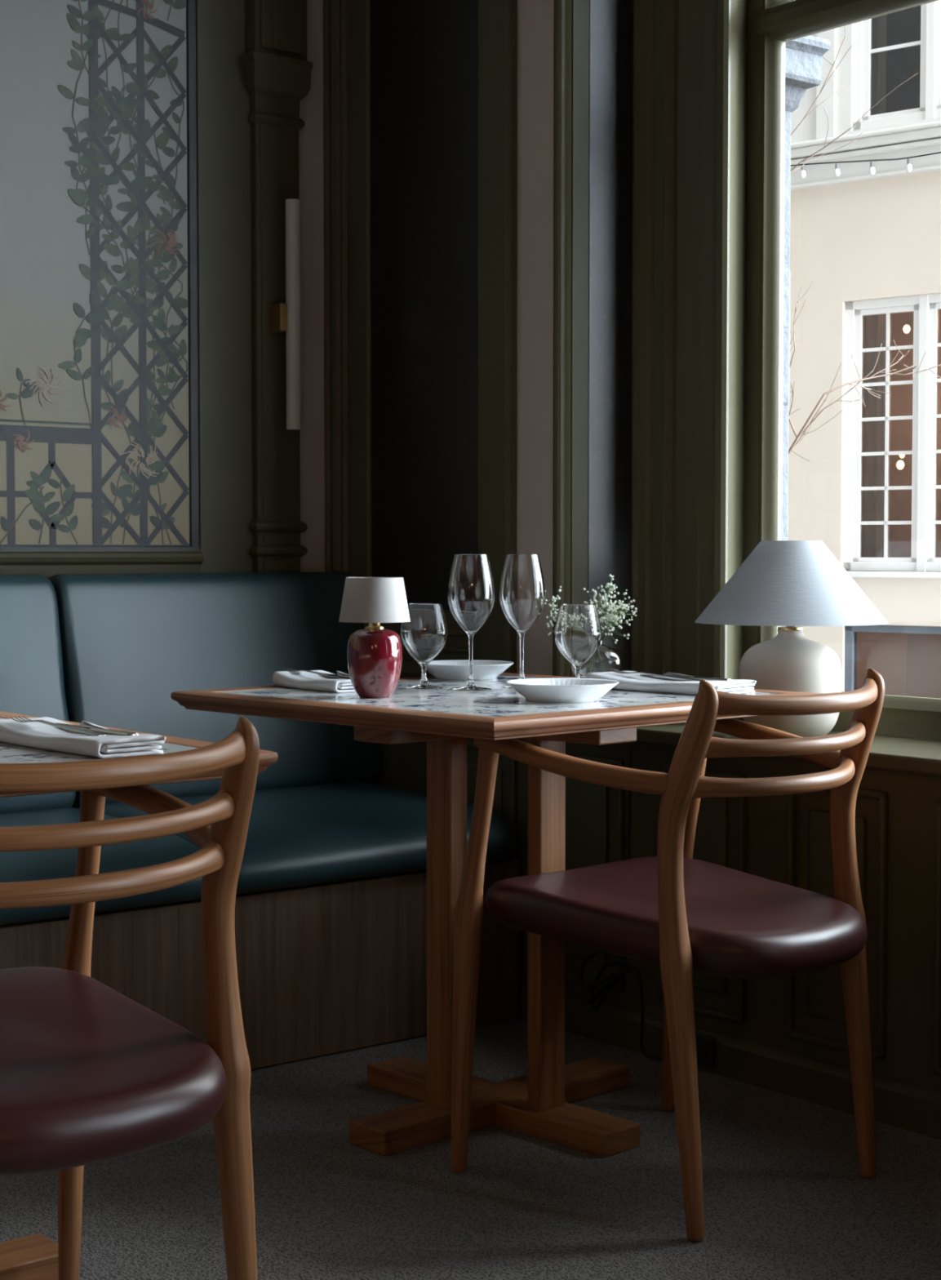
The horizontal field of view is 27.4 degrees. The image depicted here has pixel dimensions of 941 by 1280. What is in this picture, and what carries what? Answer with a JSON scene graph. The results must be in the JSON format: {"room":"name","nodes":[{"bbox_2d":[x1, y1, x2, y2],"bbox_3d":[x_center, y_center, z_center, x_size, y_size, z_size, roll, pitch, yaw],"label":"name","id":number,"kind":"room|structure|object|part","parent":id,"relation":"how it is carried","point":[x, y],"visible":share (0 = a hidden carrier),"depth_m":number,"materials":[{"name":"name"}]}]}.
{"room":"restaurant dining room","nodes":[
{"label":"restaurant dining room","id":0,"kind":"room"},
{"bbox_2d":[298,0,324,572],"bbox_3d":[-2.370,-0.631,3.051,5.700,2.950,0.200,-2,3,-39],"label":"wall","id":1,"kind":"structure","parent":0,"point":[311,179],"depth_m":4.53,"materials":[{"name":"paint"}]},
{"bbox_2d":[0,0,200,550],"bbox_3d":[-1.857,-1.054,3.308,3.202,1.804,0.014,-2,3,-39],"label":"painting","id":2,"kind":"object","parent":1,"relation":"attached to","point":[100,351],"visible":1,"depth_m":4.17,"materials":[{"name":"paint"}]},
{"bbox_2d":[0,550,204,577],"bbox_3d":[-2.562,-0.098,2.773,5.022,0.070,0.030,-2,3,-39],"label":"trim","id":3,"kind":"structure","parent":1,"relation":"attached to","point":[47,563],"depth_m":4.18,"materials":[{"name":"green paint"}]},
{"bbox_2d":[197,0,253,573],"bbox_3d":[-0.553,-1.041,4.360,0.150,2.250,0.012,-2,3,-39],"label":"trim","id":4,"kind":"structure","parent":1,"relation":"attached to","point":[224,104],"depth_m":4.36,"materials":[{"name":"green paint"}]},
{"bbox_2d":[240,0,312,572],"bbox_3d":[-0.442,-0.694,4.431,0.164,2.950,0.066,-2,3,-39],"label":"trim","id":5,"kind":"structure","parent":1,"relation":"attached to","point":[277,71],"depth_m":4.42,"materials":[{"name":"green paint"}]},
{"bbox_2d":[270,198,302,430],"bbox_3d":[-0.419,-0.740,4.411,0.054,0.520,0.062,-2,3,-39],"label":"wall light","id":6,"kind":"object","parent":1,"relation":"attached to","point":[286,317],"visible":1,"depth_m":4.39,"materials":[{"name":"white"}]},
{"bbox_2d":[0,1017,940,1279],"bbox_3d":[-0.606,1.003,0.692,5.400,0.100,5.800,-2,3,-39],"label":"floor","id":7,"kind":"structure","parent":0,"point":[787,1196],"depth_m":2.94,"materials":[{"name":"grey carpet"}]},
{"bbox_2d":[0,716,259,1279],"bbox_3d":[-0.534,0.485,2.153,0.572,0.805,0.573,-2,4,-43],"label":"dining chair","id":8,"kind":"object","parent":7,"relation":"on","point":[90,1073],"visible":1,"depth_m":2.09,"materials":[{"name":"brown wood"}]},
{"bbox_3d":[-0.500,0.525,2.485,0.042,0.694,0.099,-2,4,-43],"label":"leg","id":9,"kind":"part","parent":8,"relation":"part of","materials":[{"name":"brown wood"}]},
{"bbox_3d":[-0.398,0.245,1.996,0.414,0.039,0.102,-2,4,-43],"label":"rail","id":10,"kind":"part","parent":8,"relation":"part of","materials":[{"name":"brown wood"}]},
{"bbox_3d":[-0.538,0.473,2.156,0.452,0.099,0.558,-2,4,-43],"label":"seat","id":11,"kind":"part","parent":8,"relation":"part of","materials":[{"name":"red leather"}]},
{"bbox_3d":[-0.386,0.187,1.981,0.413,0.037,0.096,-2,4,-43],"label":"rail","id":12,"kind":"part","parent":8,"relation":"part of","materials":[{"name":"brown wood"}]},
{"bbox_3d":[-0.371,0.125,1.963,0.414,0.043,0.094,-2,4,-43],"label":"rail","id":13,"kind":"part","parent":8,"relation":"part of","materials":[{"name":"brown wood"}]},
{"bbox_3d":[-0.370,0.208,2.328,0.066,0.071,0.372,-2,3,-37],"label":"armrest","id":14,"kind":"part","parent":8,"relation":"part of","materials":[{"name":"brown wood"}]},
{"bbox_3d":[-0.262,0.485,2.167,0.047,0.805,0.098,-2,4,-43],"label":"leg","id":15,"kind":"part","parent":8,"relation":"part of","materials":[{"name":"brown wood"}]},
{"bbox_2d":[0,711,278,1279],"bbox_3d":[-0.800,0.503,2.448,0.797,0.740,0.812,-2,3,-39],"label":"dining table","id":16,"kind":"object","parent":7,"relation":"on","point":[34,1256],"visible":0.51,"depth_m":2.55,"materials":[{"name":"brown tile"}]},
{"bbox_2d":[0,716,165,758],"bbox_3d":[-0.499,0.119,2.419,0.099,0.030,0.294,-2,3,-41],"label":"folded napkin","id":17,"kind":"object","parent":16,"relation":"on","point":[34,734],"visible":0.91,"depth_m":2.34,"materials":[{"name":"white fabric"}]},
{"bbox_2d":[10,715,106,736],"bbox_3d":[-0.517,0.108,2.425,0.022,0.014,0.200,-3,4,-44],"label":"fork","id":18,"kind":"object","parent":17,"relation":"on","point":[79,731],"visible":0.98,"depth_m":2.41,"materials":[{"name":"silver metal"}]},
{"bbox_2d":[56,723,138,736],"bbox_3d":[-0.473,0.112,2.422,0.019,0.006,0.209,-2,3,-39],"label":"knife","id":19,"kind":"object","parent":17,"relation":"on","point":[108,731],"visible":0.87,"depth_m":2.39,"materials":[{"name":"silver metal"}]},
{"bbox_3d":[-0.800,0.148,2.432,0.797,0.031,0.812,-2,3,-39],"label":"edge frame","id":20,"kind":"part","parent":16,"relation":"part of","materials":[{"name":"brown wood"}]},
{"bbox_2d":[0,571,519,1069],"bbox_3d":[-2.113,0.391,2.693,5.194,0.933,0.730,-2,3,-39],"label":"banquette","id":21,"kind":"object","parent":7,"relation":"on","point":[331,902],"visible":0.62,"depth_m":3.91,"materials":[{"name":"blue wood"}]},
{"bbox_2d":[0,573,75,813],"bbox_3d":[-1.281,0.127,3.686,1.088,0.497,0.165,-2,3,-39],"label":"cushion","id":22,"kind":"object","parent":21,"relation":"on","point":[37,677],"depth_m":3.96,"materials":[{"name":"teal leather"}]},
{"bbox_2d":[0,807,202,925],"bbox_3d":[-1.102,0.426,3.476,1.088,0.123,0.679,-2,3,-39],"label":"seat cushion","id":23,"kind":"object","parent":21,"relation":"on","point":[46,864],"depth_m":3.48,"materials":[{"name":"teal leather"}]},
{"bbox_2d":[48,571,381,808],"bbox_3d":[-0.551,0.101,4.272,0.766,0.497,0.165,-2,3,-39],"label":"cushion","id":24,"kind":"object","parent":21,"relation":"on","point":[127,642],"depth_m":4.21,"materials":[{"name":"teal leather"}]},
{"bbox_3d":[-2.126,0.691,2.712,5.180,0.331,0.670,-2,3,-39],"label":"panel","id":25,"kind":"part","parent":21,"relation":"part of","materials":[{"name":"brown wood"}]},
{"bbox_2d":[78,781,515,894],"bbox_3d":[-0.385,0.400,4.052,0.732,0.123,0.679,-2,3,-39],"label":"seat cushion","id":26,"kind":"object","parent":21,"relation":"on","point":[304,837],"depth_m":3.84,"materials":[{"name":"teal leather"}]},
{"bbox_2d":[170,672,822,1157],"bbox_3d":[0.045,0.461,3.368,0.797,0.740,0.812,-2,4,-43],"label":"dining table","id":27,"kind":"object","parent":7,"relation":"on","point":[537,1103],"visible":0.84,"depth_m":3.26,"materials":[{"name":"brown wood"}]},
{"bbox_2d":[272,670,355,692],"bbox_3d":[-0.254,0.072,3.458,0.112,0.030,0.209,-2,3,-38],"label":"folded napkin","id":28,"kind":"object","parent":27,"relation":"on","point":[300,679],"visible":0.76,"depth_m":3.45,"materials":[{"name":"white fabric"}]},
{"bbox_2d":[282,667,350,679],"bbox_3d":[-0.272,0.061,3.465,0.022,0.014,0.200,-2,3,-41],"label":"fork","id":29,"kind":"object","parent":28,"relation":"on","point":[288,669],"visible":0.95,"depth_m":3.46,"materials":[{"name":"silver metal"}]},
{"bbox_2d":[326,673,350,677],"bbox_3d":[-0.228,0.064,3.461,0.019,0.006,0.209,-2,3,-36],"label":"knife","id":30,"kind":"object","parent":28,"relation":"on","point":[344,675],"visible":0.24,"depth_m":3.46,"materials":[{"name":"silver metal"}]},
{"bbox_2d":[338,577,410,697],"bbox_3d":[-0.161,-0.004,3.247,0.120,0.202,0.120,-2,3,-39],"label":"table lamp","id":31,"kind":"object","parent":27,"relation":"on","point":[374,651],"visible":1,"depth_m":3.21,"materials":[{"name":"red ceramic"}]},
{"bbox_3d":[-0.161,-0.068,3.244,0.120,0.074,0.120,-2,3,-39],"label":"lamp shade","id":32,"kind":"part","parent":31,"relation":"part of","materials":[{"name":"grey fabric"}]},
{"bbox_2d":[400,603,448,688],"bbox_3d":[-0.084,0.010,3.471,0.086,0.152,0.086,-2,3,-39],"label":"water glass","id":33,"kind":"object","parent":27,"relation":"on","point":[424,637],"visible":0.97,"depth_m":3.44,"materials":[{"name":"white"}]},
{"bbox_3d":[-0.043,0.478,3.285,0.031,0.634,0.062,-2,4,-43],"label":"post","id":34,"kind":"part","parent":27,"relation":"part of","materials":[{"name":"brown wood"}]},
{"bbox_3d":[-0.038,0.470,3.457,0.062,0.634,0.031,-2,4,-43],"label":"post","id":35,"kind":"part","parent":27,"relation":"part of","materials":[{"name":"brown wood"}]},
{"bbox_2d":[417,659,513,679],"bbox_3d":[-0.009,0.059,3.739,0.187,0.030,0.187,-2,3,-39],"label":"bowl","id":36,"kind":"object","parent":27,"relation":"on","point":[448,669],"visible":0.87,"depth_m":3.68,"materials":[{"name":"white ceramic"}]},
{"bbox_2d":[447,554,494,690],"bbox_3d":[0.001,-0.032,3.434,0.084,0.240,0.084,-2,3,-39],"label":"wine glass","id":37,"kind":"object","parent":27,"relation":"on","point":[471,589],"visible":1,"depth_m":3.40,"materials":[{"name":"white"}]},
{"bbox_3d":[0.045,0.106,3.352,0.797,0.031,0.812,-2,4,-43],"label":"edge frame","id":38,"kind":"part","parent":27,"relation":"part of","materials":[{"name":"brown wood"}]},
{"bbox_2d":[498,554,545,688],"bbox_3d":[0.093,-0.035,3.492,0.084,0.240,0.084,-2,3,-39],"label":"wine glass","id":39,"kind":"object","parent":27,"relation":"on","point":[522,592],"visible":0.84,"depth_m":3.46,"materials":[{"name":"clear glass"}]},
{"bbox_3d":[0.129,0.479,3.280,0.062,0.634,0.031,-2,4,-43],"label":"post","id":40,"kind":"part","parent":27,"relation":"part of","materials":[{"name":"brown wood"}]},
{"bbox_2d":[506,677,619,702],"bbox_3d":[0.151,0.084,3.188,0.187,0.030,0.187,-2,3,-39],"label":"bowl","id":41,"kind":"object","parent":27,"relation":"on","point":[553,690],"visible":1,"depth_m":3.13,"materials":[{"name":"white ceramic"}]},
{"bbox_2d":[553,604,602,678],"bbox_3d":[0.190,0.013,3.420,0.086,0.152,0.086,-2,3,-39],"label":"water glass","id":42,"kind":"object","parent":27,"relation":"on","point":[577,633],"visible":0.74,"depth_m":3.39,"materials":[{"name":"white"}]},
{"bbox_2d":[569,634,622,678],"bbox_3d":[0.238,0.034,3.674,0.100,0.087,0.100,-2,3,-39],"label":"flower vase","id":43,"kind":"object","parent":27,"relation":"on","point":[606,658],"visible":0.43,"depth_m":3.63,"materials":[{"name":"clear glass"}]},
{"bbox_2d":[542,586,604,635],"bbox_3d":[0.192,-0.017,3.659,0.134,0.171,0.083,0,3,-4],"label":"sprig","id":44,"kind":"object","parent":43,"relation":"in","point":[554,614],"visible":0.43,"depth_m":3.65,"materials":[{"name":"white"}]},
{"bbox_2d":[582,586,616,627],"bbox_3d":[0.240,-0.017,3.672,0.066,0.169,0.067,1,3,19],"label":"sprig","id":45,"kind":"object","parent":43,"relation":"in","point":[602,597],"visible":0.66,"depth_m":3.67,"materials":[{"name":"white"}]},
{"bbox_2d":[597,573,617,623],"bbox_3d":[0.254,-0.029,3.678,0.050,0.193,0.038,1,3,18],"label":"sprig","id":46,"kind":"object","parent":43,"relation":"in","point":[608,584],"visible":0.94,"depth_m":3.67,"materials":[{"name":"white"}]},
{"bbox_2d":[600,589,637,644],"bbox_3d":[0.268,-0.014,3.665,0.116,0.164,0.085,0,3,-10],"label":"sprig","id":47,"kind":"object","parent":43,"relation":"in","point":[615,616],"visible":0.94,"depth_m":3.67,"materials":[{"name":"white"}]},
{"bbox_2d":[586,671,756,694],"bbox_3d":[0.351,0.074,3.410,0.289,0.030,0.127,3,4,45],"label":"folded napkin","id":48,"kind":"object","parent":27,"relation":"on","point":[628,682],"visible":0.77,"depth_m":3.36,"materials":[{"name":"white fabric"}]},
{"bbox_2d":[611,669,706,680],"bbox_3d":[0.332,0.063,3.414,0.200,0.014,0.022,2,3,41],"label":"fork","id":49,"kind":"object","parent":48,"relation":"on","point":[615,671],"visible":0.93,"depth_m":3.41,"materials":[{"name":"silver metal"}]},
{"bbox_2d":[639,674,732,680],"bbox_3d":[0.377,0.066,3.416,0.019,0.006,0.209,-2,4,-43],"label":"knife","id":50,"kind":"object","parent":48,"relation":"on","point":[695,677],"visible":0.7,"depth_m":3.37,"materials":[{"name":"silver metal"}]},
{"bbox_2d":[451,667,884,1242],"bbox_3d":[0.339,0.445,3.035,0.572,0.805,0.573,-2,4,-43],"label":"dining chair","id":51,"kind":"object","parent":7,"relation":"on","point":[673,910],"visible":0.98,"depth_m":2.91,"materials":[{"name":"brown wood"}]},
{"bbox_3d":[0.007,0.500,3.027,0.042,0.694,0.099,-2,4,-43],"label":"leg","id":52,"kind":"part","parent":51,"relation":"part of","materials":[{"name":"brown wood"}]},
{"bbox_3d":[0.140,0.183,2.872,0.372,0.071,0.066,2,3,41],"label":"armrest","id":53,"kind":"part","parent":51,"relation":"part of","materials":[{"name":"brown wood"}]},
{"bbox_3d":[0.335,0.433,3.038,0.452,0.099,0.558,-2,4,-43],"label":"seat","id":54,"kind":"part","parent":51,"relation":"part of","materials":[{"name":"red leather"}]},
{"bbox_3d":[0.374,0.485,3.366,0.042,0.694,0.099,-2,4,-43],"label":"leg","id":55,"kind":"part","parent":51,"relation":"part of","materials":[{"name":"brown wood"}]},
{"bbox_3d":[0.306,0.458,2.764,0.047,0.805,0.098,-2,4,-43],"label":"leg","id":56,"kind":"part","parent":51,"relation":"part of","materials":[{"name":"brown wood"}]},
{"bbox_3d":[0.474,0.205,2.877,0.414,0.039,0.102,-2,4,-43],"label":"rail","id":57,"kind":"part","parent":51,"relation":"part of","materials":[{"name":"brown wood"}]},
{"bbox_3d":[0.504,0.168,3.209,0.066,0.071,0.372,-2,3,-37],"label":"armrest","id":58,"kind":"part","parent":51,"relation":"part of","materials":[{"name":"brown wood"}]},
{"bbox_3d":[0.486,0.147,2.861,0.413,0.037,0.096,-2,4,-43],"label":"rail","id":59,"kind":"part","parent":51,"relation":"part of","materials":[{"name":"brown wood"}]},
{"bbox_3d":[0.500,0.085,2.843,0.414,0.043,0.094,-2,4,-43],"label":"rail","id":60,"kind":"part","parent":51,"relation":"part of","materials":[{"name":"brown wood"}]},
{"bbox_3d":[0.611,0.445,3.046,0.047,0.805,0.098,-2,4,-43],"label":"leg","id":61,"kind":"part","parent":51,"relation":"part of","materials":[{"name":"brown wood"}]},
{"bbox_2d":[516,0,554,675],"bbox_3d":[0.082,-0.692,4.388,0.400,2.950,0.790,-2,3,-39],"label":"wall","id":62,"kind":"structure","parent":0,"point":[535,386],"depth_m":4.00,"materials":[{"name":"paint"}]},
{"bbox_2d":[323,0,372,628],"bbox_3d":[-0.286,-1.017,4.486,0.034,2.310,0.153,-2,3,-39],"label":"trim","id":63,"kind":"structure","parent":62,"relation":"attached to","point":[346,23],"depth_m":4.49,"materials":[{"name":"green paint"}]},
{"bbox_2d":[368,609,478,660],"bbox_3d":[-0.108,0.039,4.324,0.020,0.215,0.402,-2,3,-39],"label":"trim","id":64,"kind":"structure","parent":62,"relation":"attached to","point":[456,646],"depth_m":4.23,"materials":[{"name":"green paint"}]},
{"bbox_2d":[370,0,478,610],"bbox_3d":[-0.102,-1.113,4.276,0.004,2.098,0.402,-2,3,-39],"label":"curtain","id":65,"kind":"object","parent":62,"relation":"attached to","point":[424,53],"visible":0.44,"depth_m":4.29,"materials":[{"name":"black fabric"}]},
{"bbox_2d":[372,737,528,982],"bbox_3d":[-0.070,0.468,4.309,0.003,0.640,0.806,-2,3,-39],"label":"trim","id":66,"kind":"structure","parent":62,"relation":"attached to","point":[403,766],"depth_m":4.13,"materials":[{"name":"green paint"}]},
{"bbox_2d":[399,658,506,678],"bbox_3d":[-0.135,0.075,4.335,0.050,0.062,0.655,-2,3,-39],"label":"trim","id":67,"kind":"structure","parent":62,"relation":"attached to","point":[410,668],"depth_m":4.29,"materials":[{"name":"green paint"}]},
{"bbox_2d":[466,741,516,860],"bbox_3d":[0.026,0.455,4.182,0.012,0.467,0.223,-2,3,-39],"label":"trim","id":68,"kind":"structure","parent":62,"relation":"attached to","point":[472,768],"depth_m":4.13,"materials":[{"name":"green paint"}]},
{"bbox_2d":[478,0,517,673],"bbox_3d":[0.052,-0.998,4.074,0.024,2.310,0.117,-2,3,-39],"label":"trim","id":69,"kind":"structure","parent":62,"relation":"attached to","point":[497,19],"depth_m":4.08,"materials":[{"name":"green paint"}]},
{"bbox_2d":[552,0,590,677],"bbox_3d":[0.254,-0.993,3.963,0.184,2.310,0.065,-2,3,-39],"label":"trim","id":70,"kind":"structure","parent":62,"relation":"attached to","point":[571,18],"depth_m":3.94,"materials":[{"name":"green paint"}]},
{"bbox_2d":[564,752,624,992],"bbox_3d":[0.232,0.467,3.926,0.012,0.467,0.223,-2,3,-39],"label":"trim","id":71,"kind":"structure","parent":62,"relation":"attached to","point":[586,802],"depth_m":3.91,"materials":[{"name":"green paint"}]},
{"bbox_2d":[588,0,633,671],"bbox_3d":[0.294,-0.995,3.972,0.111,2.308,0.005,-1,3,-22],"label":"painted panel","id":72,"kind":"object","parent":62,"relation":"attached to","point":[611,21],"visible":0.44,"depth_m":3.98,"materials":[{"name":"black paint"}]},
{"bbox_2d":[631,0,747,720],"bbox_3d":[0.457,-0.993,3.953,0.157,2.310,0.317,-2,3,-39],"label":"trim","id":73,"kind":"structure","parent":62,"relation":"attached to","point":[690,100],"depth_m":3.90,"materials":[{"name":"green paint"}]},
{"bbox_2d":[658,764,746,1024],"bbox_3d":[0.438,0.478,3.671,0.012,0.467,0.223,-2,3,-39],"label":"trim","id":74,"kind":"structure","parent":62,"relation":"attached to","point":[711,838],"depth_m":3.63,"materials":[{"name":"green paint"}]},
{"bbox_2d":[695,1031,715,1068],"bbox_3d":[0.416,0.774,3.684,0.012,0.060,0.130,-2,3,-39],"label":"wall socket","id":75,"kind":"object","parent":62,"relation":"attached to","point":[705,1044],"visible":0.37,"depth_m":3.64,"materials":[{"name":"grey plastic"}]},
{"bbox_2d":[579,747,662,1061],"bbox_3d":[0.310,0.509,3.774,0.033,0.598,0.267,-2,3,-39],"label":"power cable","id":76,"kind":"object","parent":75,"relation":"attached to","point":[615,978],"visible":0.84,"depth_m":3.79,"materials":[{"name":"black plastic"}]},
{"bbox_2d":[696,1039,706,1061],"bbox_3d":[0.432,0.776,3.658,0.005,0.042,0.042,-2,3,-39],"label":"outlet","id":77,"kind":"object","parent":75,"relation":"attached to","point":[701,1044],"depth_m":3.65,"materials":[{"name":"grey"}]},
{"bbox_2d":[517,980,940,1139],"bbox_3d":[1.491,0.838,2.374,0.016,0.076,5.800,-2,3,-39],"label":"baseboard","id":78,"kind":"structure","parent":62,"relation":"attached to","point":[907,1106],"depth_m":3.53,"materials":[{"name":"green paint"}]},
{"bbox_2d":[564,742,940,1091],"bbox_3d":[1.906,0.579,2.179,0.400,0.612,4.994,-2,3,-39],"label":"panelling","id":79,"kind":"structure","parent":62,"relation":"attached to","point":[912,797],"depth_m":3.46,"materials":[{"name":"green paint"}]},
{"bbox_2d":[634,722,940,776],"bbox_3d":[0.851,0.206,3.329,0.280,0.028,1.853,-2,3,-39],"label":"trim","id":80,"kind":"structure","parent":62,"relation":"attached to","point":[888,753],"depth_m":3.40,"materials":[{"name":"green paint"}]},
{"bbox_2d":[694,540,888,737],"bbox_3d":[0.596,-0.002,3.602,0.356,0.364,0.356,-2,3,-39],"label":"lamp","id":81,"kind":"object","parent":80,"relation":"on","point":[789,584],"visible":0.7,"depth_m":3.52,"materials":[{"name":"white fabric"}]},
{"bbox_3d":[0.596,-0.108,3.597,0.356,0.152,0.356,-2,3,-39],"label":"lamp shade","id":82,"kind":"part","parent":81,"relation":"part of","materials":[{"name":"grey fabric"}]},
{"bbox_2d":[786,788,887,1060],"bbox_3d":[0.644,0.490,3.415,0.012,0.467,0.223,-2,3,-39],"label":"trim","id":83,"kind":"structure","parent":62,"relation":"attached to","point":[825,997],"depth_m":3.42,"materials":[{"name":"green paint"}]},
{"bbox_2d":[743,0,940,740],"bbox_3d":[1.007,-0.876,3.378,0.114,2.150,1.334,-2,3,-39],"label":"window","id":84,"kind":"structure","parent":62,"relation":"in","point":[771,24],"depth_m":3.84,"materials":[{"name":"green paint"}]},
{"bbox_2d":[933,798,940,1075],"bbox_3d":[0.850,0.502,3.159,0.012,0.467,0.223,-2,3,-39],"label":"trim","id":85,"kind":"structure","parent":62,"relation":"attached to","point":[937,953],"depth_m":3.24,"materials":[{"name":"green paint"}]},
{"label":"outside","id":86,"kind":"structure","parent":0,"visible":0},
{"bbox_3d":[5.214,1.777,7.858,11.400,0.100,30.000,-2,3,-39],"label":"street","id":87,"kind":"object","parent":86,"visible":0},
{"bbox_2d":[781,35,831,626],"bbox_3d":[0.526,0.289,4.377,0.210,3.190,0.535,-2,3,-39],"label":"neighbouring building","id":88,"kind":"structure","parent":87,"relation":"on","point":[803,55],"depth_m":4.23,"materials":[{"name":"white paint"}]},
{"bbox_2d":[787,0,940,698],"bbox_3d":[1.069,-2.150,12.737,9.600,7.300,1.340,2,3,39],"label":"townhouse","id":89,"kind":"structure","parent":87,"relation":"on","point":[868,489],"depth_m":11.16,"materials":[{"name":"white paint"}]},
{"bbox_2d":[791,151,940,178],"bbox_3d":[2.408,-2.670,10.718,2.605,0.164,0.041,2,3,39],"label":"string lights","id":90,"kind":"object","parent":89,"relation":"hanging from","point":[872,171],"visible":0.65,"depth_m":10.85,"materials":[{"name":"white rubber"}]},
{"bbox_3d":[1.914,-2.680,11.124,0.040,0.050,0.040,2,3,39],"label":"bulb","id":91,"kind":"part","parent":90,"relation":"part of","materials":[{"name":"white glass"}]},
{"bbox_2d":[800,164,805,170],"bbox_3d":[1.914,-2.716,11.123,0.024,0.030,0.024,2,3,39],"label":"socket","id":92,"kind":"object","parent":90,"relation":"attached to","point":[802,168],"depth_m":11.11,"materials":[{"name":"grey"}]},
{"bbox_3d":[2.084,-2.656,10.986,0.040,0.050,0.040,2,3,39],"label":"bulb","id":93,"kind":"part","parent":90,"relation":"part of","materials":[{"name":"white glass"}]},
{"bbox_2d":[835,163,839,168],"bbox_3d":[2.084,-2.692,10.984,0.024,0.030,0.024,2,3,39],"label":"socket","id":94,"kind":"object","parent":90,"relation":"attached to","point":[837,166],"depth_m":10.97,"materials":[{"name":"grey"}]},
{"bbox_3d":[2.408,-2.709,10.716,2.605,0.086,0.007,2,3,39],"label":"cord","id":95,"kind":"part","parent":90,"relation":"part of","materials":[{"name":"black rubber"}]},
{"bbox_3d":[2.254,-2.631,10.847,0.040,0.050,0.040,2,3,39],"label":"bulb","id":96,"kind":"part","parent":90,"relation":"part of","materials":[{"name":"white glass"}]},
{"bbox_2d":[870,161,874,167],"bbox_3d":[2.254,-2.667,10.845,0.024,0.030,0.024,2,3,39],"label":"socket","id":97,"kind":"object","parent":90,"relation":"attached to","point":[872,163],"depth_m":10.83,"materials":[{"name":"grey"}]},
{"bbox_3d":[2.429,-2.613,10.704,0.040,0.050,0.040,2,3,39],"label":"bulb","id":98,"kind":"part","parent":90,"relation":"part of","materials":[{"name":"white glass"}]},
{"bbox_2d":[906,158,911,164],"bbox_3d":[2.429,-2.649,10.703,0.024,0.030,0.024,2,3,39],"label":"socket","id":99,"kind":"object","parent":90,"relation":"attached to","point":[908,161],"depth_m":10.69,"materials":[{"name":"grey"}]},
{"bbox_3d":[0.676,-2.800,12.228,9.600,0.245,0.100,2,3,39],"label":"cornice","id":100,"kind":"part","parent":89,"relation":"part of","materials":[{"name":"white paint"}]},
{"bbox_2d":[862,314,886,557],"bbox_3d":[2.361,-1.166,11.299,0.182,1.685,0.043,3,4,44],"label":"curtain","id":101,"kind":"object","parent":89,"relation":"hanging from","point":[875,326],"depth_m":11.29,"materials":[{"name":"beige fabric"}]},
{"bbox_2d":[871,14,887,115],"bbox_3d":[2.364,-3.708,11.184,0.080,1.745,0.040,2,3,39],"label":"curtain","id":102,"kind":"object","parent":89,"relation":"hanging from","point":[879,24],"depth_m":11.19,"materials":[{"name":"beige fabric"}]},
{"bbox_3d":[2.513,-1.023,11.303,0.044,0.055,0.044,2,3,39],"label":"light bulb","id":103,"kind":"part","parent":89,"relation":"part of","materials":[{"name":"white glass"}]},
{"bbox_3d":[2.508,-1.788,11.117,0.040,0.050,0.040,2,3,39],"label":"light bulb","id":104,"kind":"part","parent":89,"relation":"part of","materials":[{"name":"white glass"}]},
{"bbox_2d":[788,27,940,461],"bbox_3d":[0.818,-0.051,5.583,1.158,3.773,0.579,1,3,23],"label":"bare shrub","id":105,"kind":"object","parent":87,"relation":"on","point":[801,433],"visible":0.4,"depth_m":5.44,"materials":[{"name":"brown plant"}]}
]}

